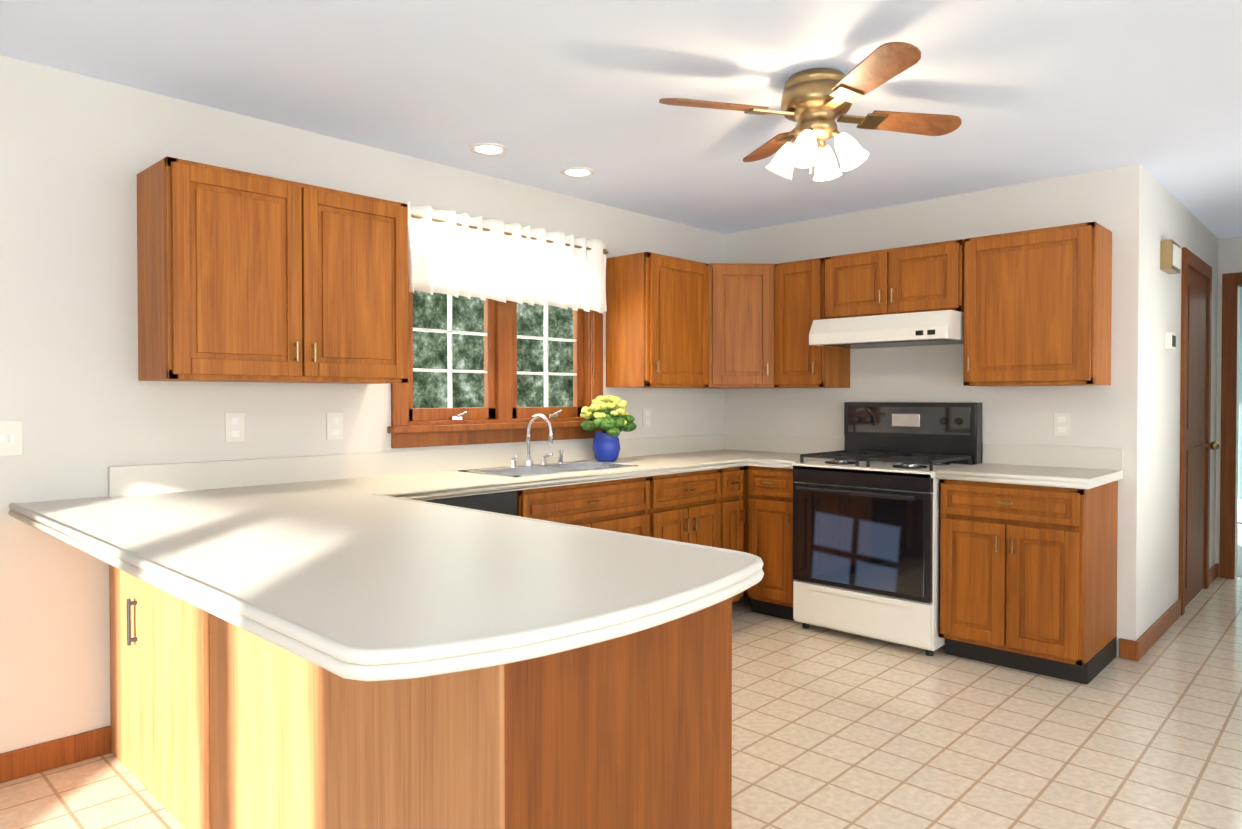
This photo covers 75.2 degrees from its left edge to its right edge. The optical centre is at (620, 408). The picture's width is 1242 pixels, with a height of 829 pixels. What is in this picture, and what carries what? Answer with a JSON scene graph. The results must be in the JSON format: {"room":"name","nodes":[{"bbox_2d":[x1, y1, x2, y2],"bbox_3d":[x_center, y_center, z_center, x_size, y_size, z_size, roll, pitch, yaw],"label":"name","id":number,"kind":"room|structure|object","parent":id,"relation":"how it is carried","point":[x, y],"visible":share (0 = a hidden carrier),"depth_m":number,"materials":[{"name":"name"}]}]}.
{"room":"kitchen","nodes":[
{"label":"kitchen","id":0,"kind":"room"},
{"bbox_2d":[0,55,723,753],"bbox_3d":[-1.632,0.029,3.141,0.120,2.376,6.920,1,1,43],"label":"wall","id":1,"kind":"structure","parent":0,"point":[78,153],"depth_m":2.85,"materials":[{"name":"paint"}]},
{"bbox_2d":[0,420,22,455],"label":"light switch","id":2,"kind":"object","parent":1,"relation":"attached to","point":[12,431],"depth_m":2.65,"materials":[{"name":"white plastic"}]},
{"bbox_2d":[0,726,110,782],"bbox_3d":[-2.886,1.188,1.731,0.015,0.095,3.126,1,1,43],"label":"baseboard","id":3,"kind":"structure","parent":1,"relation":"attached to","point":[34,759],"depth_m":2.74,"materials":[{"name":"brown wood"}]},
{"bbox_2d":[225,413,244,441],"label":"outlet","id":4,"kind":"object","parent":1,"relation":"attached to","point":[234,422],"depth_m":3.17,"materials":[{"name":"white plastic"}]},
{"bbox_2d":[137,156,407,383],"bbox_3d":[-1.302,-0.477,3.126,0.367,0.746,0.917,1,1,43],"label":"upper cabinet","id":5,"kind":"object","parent":1,"relation":"attached to","point":[242,276],"visible":1,"depth_m":2.92,"materials":[{"name":"brown wood"}]},
{"bbox_2d":[326,413,342,439],"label":"outlet","id":6,"kind":"object","parent":1,"relation":"attached to","point":[334,421],"depth_m":3.47,"materials":[{"name":"white plastic"}]},
{"bbox_2d":[387,275,602,447],"bbox_3d":[-0.605,-0.370,4.181,0.175,1.085,1.395,1,1,43],"label":"kitchen window","id":7,"kind":"structure","parent":1,"relation":"in","point":[504,414],"depth_m":4.15,"materials":[{"name":"brown wood"}]},
{"bbox_2d":[405,201,608,313],"bbox_3d":[-0.527,-0.733,4.103,0.106,0.413,1.315,1,1,43],"label":"valance","id":8,"kind":"object","parent":7,"relation":"attached to","point":[452,253],"visible":1,"depth_m":3.99,"materials":[{"name":"white fabric"}]},
{"bbox_2d":[643,408,650,426],"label":"outlet","id":9,"kind":"object","parent":1,"relation":"attached to","point":[646,411],"depth_m":4.94,"materials":[{"name":"white plastic"}]},
{"bbox_2d":[606,252,708,387],"bbox_3d":[0.236,-0.499,4.751,0.367,0.746,0.558,1,1,43],"label":"upper cabinet","id":10,"kind":"object","parent":1,"relation":"attached to","point":[657,323],"visible":0.98,"depth_m":4.59,"materials":[{"name":"brown wood"}]},
{"bbox_2d":[697,263,773,388],"bbox_3d":[0.719,-0.504,5.084,0.612,0.746,0.611,1,1,43],"label":"upper cabinet","id":11,"kind":"object","parent":1,"relation":"attached to","point":[741,325],"visible":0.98,"depth_m":4.83,"materials":[{"name":"brown wood"}]},
{"bbox_2d":[0,576,1241,828],"bbox_3d":[1.409,1.283,1.919,6.240,0.100,9.540,1,1,43],"label":"floor","id":12,"kind":"structure","parent":0,"point":[836,730],"depth_m":2.94,"materials":[{"name":"tile"}]},
{"bbox_2d":[109,564,172,814],"bbox_3d":[-1.326,0.786,2.856,0.726,0.868,0.636,1,1,43],"label":"base cabinet","id":13,"kind":"object","parent":12,"relation":"on","point":[141,613],"depth_m":2.55,"materials":[{"name":"brown wood"}]},
{"bbox_2d":[173,595,228,828],"bbox_3d":[-0.897,0.792,2.450,0.566,0.868,0.636,1,1,43],"label":"base cabinet","id":14,"kind":"object","parent":12,"relation":"on","point":[216,722],"depth_m":2.22,"materials":[{"name":"brown wood"}]},
{"bbox_2d":[229,623,316,828],"bbox_3d":[-0.553,0.796,2.125,0.641,0.868,0.636,1,1,43],"label":"base cabinet","id":15,"kind":"object","parent":12,"relation":"on","point":[273,689],"depth_m":1.95,"materials":[{"name":"brown wood"}]},
{"bbox_2d":[422,491,516,515],"bbox_3d":[-0.859,0.779,3.413,0.638,0.868,0.596,1,1,43],"label":"dishwasher","id":16,"kind":"object","parent":12,"relation":"on","point":[503,502],"visible":0.02,"depth_m":3.31,"materials":[{"name":"black plastic"}]},
{"bbox_2d":[317,597,731,828],"bbox_3d":[-0.195,0.801,1.783,0.608,0.868,0.654,1,1,43],"label":"base cabinet","id":17,"kind":"object","parent":12,"relation":"on","point":[634,730],"depth_m":1.54,"materials":[{"name":"brown wood"}]},
{"bbox_2d":[44,494,763,681],"bbox_3d":[-0.573,0.340,1.956,1.740,0.045,0.975,1,1,43],"label":"countertop","id":18,"kind":"structure","parent":17,"relation":"on","point":[362,566],"depth_m":1.57,"materials":[{"name":"white laminate"}]},
{"bbox_2d":[516,476,649,536],"bbox_3d":[-0.354,0.772,3.934,0.657,0.868,0.843,1,1,43],"label":"base cabinet","id":19,"kind":"object","parent":12,"relation":"on","point":[622,505],"visible":0.15,"depth_m":3.75,"materials":[{"name":"brown wood"}]},
{"bbox_2d":[649,469,719,547],"bbox_3d":[0.138,0.765,4.454,0.657,0.868,0.584,1,1,43],"label":"base cabinet","id":20,"kind":"object","parent":12,"relation":"on","point":[685,507],"visible":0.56,"depth_m":4.24,"materials":[{"name":"brown wood"}]},
{"bbox_2d":[719,467,744,601],"bbox_3d":[0.416,0.761,4.747,0.657,0.868,0.221,1,1,43],"label":"base cabinet","id":21,"kind":"object","parent":12,"relation":"on","point":[732,515],"visible":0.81,"depth_m":4.54,"materials":[{"name":"brown wood"}]},
{"bbox_2d":[743,466,801,622],"bbox_3d":[1.036,0.761,4.769,0.363,0.868,0.657,1,1,43],"label":"base cabinet","id":22,"kind":"object","parent":12,"relation":"on","point":[768,522],"visible":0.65,"depth_m":4.55,"materials":[{"name":"brown wood"}]},
{"bbox_2d":[8,434,844,531],"bbox_3d":[-0.308,0.266,3.760,0.955,0.145,3.960,1,1,43],"label":"countertop","id":23,"kind":"structure","parent":22,"relation":"on","point":[138,495],"depth_m":3.33,"materials":[{"name":"white laminate"}]},
{"bbox_2d":[458,414,637,476],"bbox_3d":[-0.343,0.176,3.974,0.430,0.304,0.800,1,1,43],"label":"sink","id":24,"kind":"object","parent":23,"relation":"in","point":[528,467],"visible":0.75,"depth_m":4.03,"materials":[{"name":"silver metal"}]},
{"bbox_2d":[580,395,636,461],"bbox_3d":[-0.072,0.106,4.450,0.296,0.364,0.299,1,1,43],"label":"potted mums","id":25,"kind":"object","parent":23,"relation":"on","point":[605,417],"visible":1,"depth_m":4.39,"materials":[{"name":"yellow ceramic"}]},
{"bbox_2d":[792,402,981,655],"bbox_3d":[1.413,0.583,4.338,0.766,1.235,0.721,1,1,43],"label":"gas range","id":26,"kind":"object","parent":12,"relation":"on","point":[866,531],"visible":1,"depth_m":4.17,"materials":[{"name":"white"}]},
{"bbox_2d":[938,479,1117,683],"bbox_3d":[1.959,0.772,3.897,0.626,0.868,0.657,1,1,43],"label":"base cabinet","id":27,"kind":"object","parent":12,"relation":"on","point":[1027,578],"visible":0.9,"depth_m":3.67,"materials":[{"name":"brown wood"}]},
{"bbox_2d":[936,443,1122,488],"bbox_3d":[1.970,0.264,3.887,0.648,0.145,0.645,1,1,43],"label":"countertop","id":28,"kind":"structure","parent":27,"relation":"on","point":[1034,465],"depth_m":3.94,"materials":[{"name":"white laminate"}]},
{"bbox_2d":[0,0,1241,238],"bbox_3d":[2.467,-1.207,3.005,6.240,0.100,12.620,1,1,43],"label":"ceiling","id":29,"kind":"structure","parent":0,"point":[544,92],"depth_m":2.85,"materials":[{"name":"paint"}]},
{"bbox_2d":[470,143,507,155],"bbox_3d":[-0.592,-1.162,3.613,0.169,0.006,0.169,1,1,34],"label":"recessed light","id":30,"kind":"object","parent":29,"relation":"in","point":[491,149],"depth_m":3.61,"materials":[{"name":"white"}]},
{"bbox_2d":[561,167,594,177],"bbox_3d":[-0.213,-1.167,3.985,0.169,0.006,0.169,1,1,34],"label":"recessed light","id":31,"kind":"object","parent":29,"relation":"in","point":[575,172],"depth_m":3.98,"materials":[{"name":"white"}]},
{"bbox_2d":[659,42,960,182],"bbox_3d":[0.682,-0.975,2.824,0.842,0.360,0.842,0,1,31],"label":"ceiling fan","id":32,"kind":"object","parent":29,"relation":"hanging from","point":[816,103],"visible":1,"depth_m":2.75,"materials":[{"name":"brown wood"}]},
{"bbox_2d":[724,164,1144,656],"bbox_3d":[1.629,0.007,4.735,2.428,2.376,0.120,1,1,43],"label":"wall","id":33,"kind":"structure","parent":0,"point":[1112,200],"depth_m":4.27,"materials":[{"name":"paint"}]},
{"bbox_2d":[774,258,849,387],"bbox_3d":[1.138,-0.501,4.855,0.336,0.746,0.367,1,1,43],"label":"upper cabinet","id":34,"kind":"object","parent":33,"relation":"attached to","point":[799,308],"visible":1,"depth_m":4.74,"materials":[{"name":"brown wood"}]},
{"bbox_2d":[825,239,963,318],"bbox_3d":[1.545,-0.685,4.468,0.776,0.367,0.367,1,1,43],"label":"upper cabinet","id":35,"kind":"object","parent":33,"relation":"attached to","point":[918,278],"visible":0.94,"depth_m":4.32,"materials":[{"name":"brown wood"}]},
{"bbox_2d":[809,310,963,348],"bbox_3d":[1.499,-0.425,4.422,0.772,0.147,0.502,1,1,43],"label":"range hood","id":36,"kind":"object","parent":35,"relation":"attached to","point":[944,327],"visible":0.92,"depth_m":4.23,"materials":[{"name":"white enamel"},{"name":"metal"}]},
{"bbox_2d":[963,221,1111,385],"bbox_3d":[2.047,-0.489,3.995,0.589,0.746,0.367,1,1,43],"label":"upper cabinet","id":37,"kind":"object","parent":33,"relation":"attached to","point":[1037,307],"visible":1,"depth_m":3.85,"materials":[{"name":"brown wood"}]},
{"bbox_2d":[1054,413,1069,435],"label":"outlet","id":38,"kind":"object","parent":33,"relation":"attached to","point":[1061,421],"depth_m":4.08,"materials":[{"name":"white plastic"}]},
{"bbox_2d":[1141,169,1217,634],"bbox_3d":[3.368,0.005,4.894,0.120,2.376,2.500,1,1,43],"label":"wall","id":39,"kind":"structure","parent":0,"point":[1169,215],"depth_m":4.32,"materials":[{"name":"paint"}]},
{"bbox_2d":[1124,599,1180,660],"bbox_3d":[2.838,1.154,4.272,0.042,0.095,1.115,1,1,43],"label":"baseboard","id":40,"kind":"structure","parent":39,"relation":"attached to","point":[1133,650],"depth_m":4.07,"materials":[{"name":"brown wood"}]},
{"bbox_2d":[1160,239,1180,273],"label":"door chime","id":41,"kind":"object","parent":39,"relation":"attached to","point":[1170,251],"depth_m":4.20,"materials":[{"name":"white"}]},
{"bbox_2d":[1165,332,1175,349],"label":"thermostat","id":42,"kind":"object","parent":39,"relation":"attached to","point":[1170,338],"depth_m":4.31,"materials":[{"name":"white plastic"}]},
{"bbox_2d":[1178,247,1219,615],"bbox_3d":[3.587,0.129,4.998,0.118,2.125,0.980,1,1,43],"label":"door","id":43,"kind":"structure","parent":39,"relation":"attached to","point":[1196,445],"depth_m":4.97,"materials":[{"name":"brown wood"}]},
{"bbox_2d":[1209,563,1218,584],"bbox_3d":[4.055,1.137,5.532,0.023,0.095,0.410,1,1,43],"label":"baseboard","id":44,"kind":"structure","parent":39,"relation":"attached to","point":[1214,570],"depth_m":5.55,"materials":[{"name":"brown wood"}]},
{"bbox_2d":[1215,236,1241,577],"bbox_3d":[4.720,0.001,5.254,1.350,2.376,0.120,1,1,43],"label":"wall","id":45,"kind":"structure","parent":0,"point":[1230,255],"depth_m":5.66,"materials":[{"name":"paint"}]},
{"bbox_2d":[1219,272,1241,578],"bbox_3d":[4.602,0.124,5.353,0.990,2.125,0.140,1,1,43],"label":"trim","id":46,"kind":"structure","parent":45,"relation":"attached to","point":[1231,282],"depth_m":5.61,"materials":[{"name":"brown wood"}]},
{"bbox_2d":[1237,287,1241,576],"bbox_3d":[5.962,0.037,6.281,4.000,2.476,3.080,1,1,43],"label":"wall","id":47,"kind":"structure","parent":0,"point":[1239,556],"depth_m":8.05,"materials":[{"name":"white paint"}]},
{"label":"outside","id":48,"kind":"structure","parent":0,"visible":0},
{"bbox_2d":[413,290,572,407],"bbox_3d":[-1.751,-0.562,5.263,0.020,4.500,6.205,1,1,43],"label":"trees","id":49,"kind":"object","parent":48,"point":[430,351],"depth_m":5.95,"materials":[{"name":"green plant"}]}
]}

